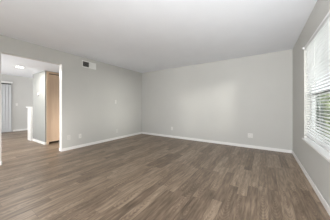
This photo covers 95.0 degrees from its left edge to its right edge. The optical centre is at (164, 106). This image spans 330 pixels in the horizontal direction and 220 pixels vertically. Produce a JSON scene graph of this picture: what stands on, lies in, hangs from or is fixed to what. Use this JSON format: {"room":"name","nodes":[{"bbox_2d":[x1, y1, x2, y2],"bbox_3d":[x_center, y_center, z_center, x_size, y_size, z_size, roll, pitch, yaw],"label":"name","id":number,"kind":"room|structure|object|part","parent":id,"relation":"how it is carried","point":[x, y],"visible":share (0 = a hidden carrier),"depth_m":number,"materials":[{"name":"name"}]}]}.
{"room":"empty living room","nodes":[
{"label":"empty living room","id":0,"kind":"room"},
{"bbox_2d":[1,74,32,131],"bbox_3d":[-7.154,-0.116,5.953,0.150,2.440,7.048,0,0,33],"label":"wall","id":1,"kind":"structure","parent":0,"point":[22,87],"depth_m":6.81,"materials":[{"name":"grey paint"}]},
{"bbox_2d":[1,84,11,132],"bbox_3d":[-7.141,0.074,5.809,0.030,2.060,1.800,0,0,33],"label":"door","id":2,"kind":"structure","parent":1,"relation":"in","point":[11,84],"depth_m":6.54,"materials":[{"name":"white plastic"}]},
{"bbox_2d":[1,81,12,131],"bbox_3d":[-7.093,0.011,5.754,0.110,2.125,1.840,0,0,33],"label":"vertical blind","id":3,"kind":"object","parent":1,"relation":"attached to","point":[5,85],"visible":0.97,"depth_m":6.37,"materials":[{"name":"white paint"}]},
{"bbox_2d":[1,72,32,77],"bbox_3d":[-6.057,-1.396,5.237,2.770,0.120,7.348,0,0,33],"label":"ceiling","id":4,"kind":"structure","parent":0,"point":[4,73],"depth_m":6.58,"materials":[{"name":"white paint"}]},
{"bbox_2d":[1,54,58,75],"bbox_3d":[-3.930,-1.196,3.849,2.310,0.350,7.048,0,0,33],"label":"ceiling","id":5,"kind":"structure","parent":0,"point":[8,62],"depth_m":3.89,"materials":[{"name":"white paint"}]},
{"bbox_2d":[28,108,32,140],"bbox_3d":[-4.060,0.582,5.457,0.295,1.045,1.300,0,0,33],"label":"wall","id":6,"kind":"structure","parent":0,"point":[30,110],"depth_m":4.87,"materials":[{"name":"white paint"}]},
{"bbox_2d":[33,71,56,141],"bbox_3d":[-3.064,0.042,5.788,0.980,2.125,2.852,0,0,33],"label":"wall","id":7,"kind":"structure","parent":0,"point":[39,79],"depth_m":4.55,"materials":[{"name":"paint"}]},
{"bbox_2d":[32,138,45,144],"bbox_3d":[-3.836,1.068,4.598,0.999,0.072,0.043,0,0,33],"label":"baseboard","id":8,"kind":"structure","parent":7,"relation":"attached to","point":[35,140],"depth_m":4.52,"materials":[{"name":"white paint"}]},
{"bbox_2d":[46,71,58,144],"bbox_3d":[-3.192,0.049,4.750,0.120,2.110,0.905,0,0,33],"label":"door","id":9,"kind":"structure","parent":7,"relation":"in","point":[52,79],"depth_m":4.50,"materials":[{"name":"brown wood"}]},
{"bbox_2d":[0,35,141,160],"bbox_3d":[-2.913,-0.116,3.184,0.120,2.440,7.048,0,0,33],"label":"wall","id":10,"kind":"structure","parent":0,"point":[90,110],"depth_m":4.25,"materials":[{"name":"grey paint"}]},
{"bbox_2d":[59,65,61,148],"bbox_3d":[-2.567,0.008,3.720,0.118,2.052,0.006,0,0,33],"label":"trim","id":11,"kind":"structure","parent":10,"relation":"attached to","point":[60,66],"depth_m":3.72,"materials":[{"name":"white plastic"}]},
{"bbox_2d":[0,132,141,164],"bbox_3d":[-2.913,1.068,3.184,0.148,0.072,7.048,0,0,33],"label":"baseboard","id":12,"kind":"structure","parent":10,"relation":"attached to","point":[124,136],"depth_m":4.36,"materials":[{"name":"white paint"}]},
{"bbox_2d":[82,60,95,69],"bbox_3d":[-2.134,-1.158,4.260,0.009,0.180,0.410,0,0,33],"label":"air vent","id":13,"kind":"object","parent":10,"relation":"in","point":[86,64],"visible":1,"depth_m":4.24,"materials":[{"name":"white metal"}]},
{"bbox_2d":[0,0,316,72],"bbox_3d":[-0.888,-1.396,1.862,4.957,0.120,7.348,0,0,33],"label":"ceiling","id":14,"kind":"structure","parent":0,"point":[142,36],"depth_m":2.57,"materials":[{"name":"white paint"}]},
{"bbox_2d":[0,130,329,219],"bbox_3d":[-3.015,1.164,3.251,10.037,0.120,7.348,0,0,33],"label":"floor","id":15,"kind":"structure","parent":0,"point":[140,176],"depth_m":2.22,"materials":[{"name":"brown wood"}]},
{"bbox_2d":[142,49,292,149],"bbox_3d":[1.080,-0.116,4.876,4.957,2.440,0.150,0,0,33],"label":"wall","id":16,"kind":"structure","parent":0,"point":[228,100],"depth_m":4.34,"materials":[{"name":"grey paint"}]},
{"bbox_2d":[142,132,291,152],"bbox_3d":[1.022,1.068,4.815,4.687,0.072,0.014,0,0,33],"label":"baseboard","id":17,"kind":"structure","parent":16,"relation":"attached to","point":[171,136],"depth_m":4.33,"materials":[{"name":"white paint"}]},
{"bbox_2d":[293,0,329,206],"bbox_3d":[1.125,-0.116,0.548,0.150,2.440,7.048,0,0,33],"label":"wall","id":18,"kind":"structure","parent":0,"point":[317,167],"depth_m":2.45,"materials":[{"name":"grey paint"}]},
{"bbox_2d":[292,150,329,215],"bbox_3d":[1.052,1.068,0.587,0.014,0.072,7.034,0,0,33],"label":"baseboard","id":19,"kind":"structure","parent":18,"relation":"attached to","point":[326,206],"depth_m":1.97,"materials":[{"name":"white paint"}]},
{"bbox_2d":[302,49,329,162],"bbox_3d":[1.877,-0.220,1.733,0.175,1.537,1.855,0,0,33],"label":"window","id":20,"kind":"structure","parent":18,"relation":"in","point":[316,147],"depth_m":2.49,"materials":[{"name":"white plastic"}]},
{"bbox_3d":[1.934,-0.230,1.714,0.046,1.517,1.825,0,0,33],"label":"frame","id":21,"kind":"part","parent":20,"relation":"part of","materials":[{"name":"white plastic"}]},
{"bbox_2d":[302,10,329,152],"bbox_3d":[1.854,-0.248,1.766,0.086,1.473,1.809,0,0,33],"label":"window blind","id":22,"kind":"object","parent":20,"relation":"attached to","point":[317,48],"visible":1,"depth_m":1.93,"materials":[{"name":"white plastic"}]},
{"bbox_3d":[1.867,0.478,1.758,0.050,0.020,1.809,0,0,33],"label":"rail","id":23,"kind":"part","parent":22,"relation":"part of","materials":[{"name":"white plastic"}]},
{"bbox_3d":[1.877,0.539,1.733,0.175,0.020,1.855,0,0,33],"label":"sill","id":24,"kind":"part","parent":20,"relation":"part of","materials":[{"name":"white paint"}]},
{"label":"outside","id":25,"kind":"structure","parent":0,"visible":0},
{"bbox_3d":[18.327,1.504,-0.023,29.283,0.200,60.000,0,0,33],"label":"ground","id":26,"kind":"structure","parent":25,"visible":0},
{"bbox_2d":[316,94,325,137],"bbox_3d":[4.876,0.409,5.041,0.667,1.991,0.920,0,0,33],"label":"shrub","id":27,"kind":"object","parent":26,"relation":"on","point":[319,108],"visible":0.14,"depth_m":4.78,"materials":[{"name":"green plant"}]},
{"bbox_2d":[317,92,329,139],"bbox_3d":[6.261,0.371,5.954,0.620,2.065,1.113,0,0,33],"label":"shrub","id":28,"kind":"object","parent":26,"relation":"on","point":[325,106],"visible":0.31,"depth_m":5.71,"materials":[{"name":"green plant"}]}
]}

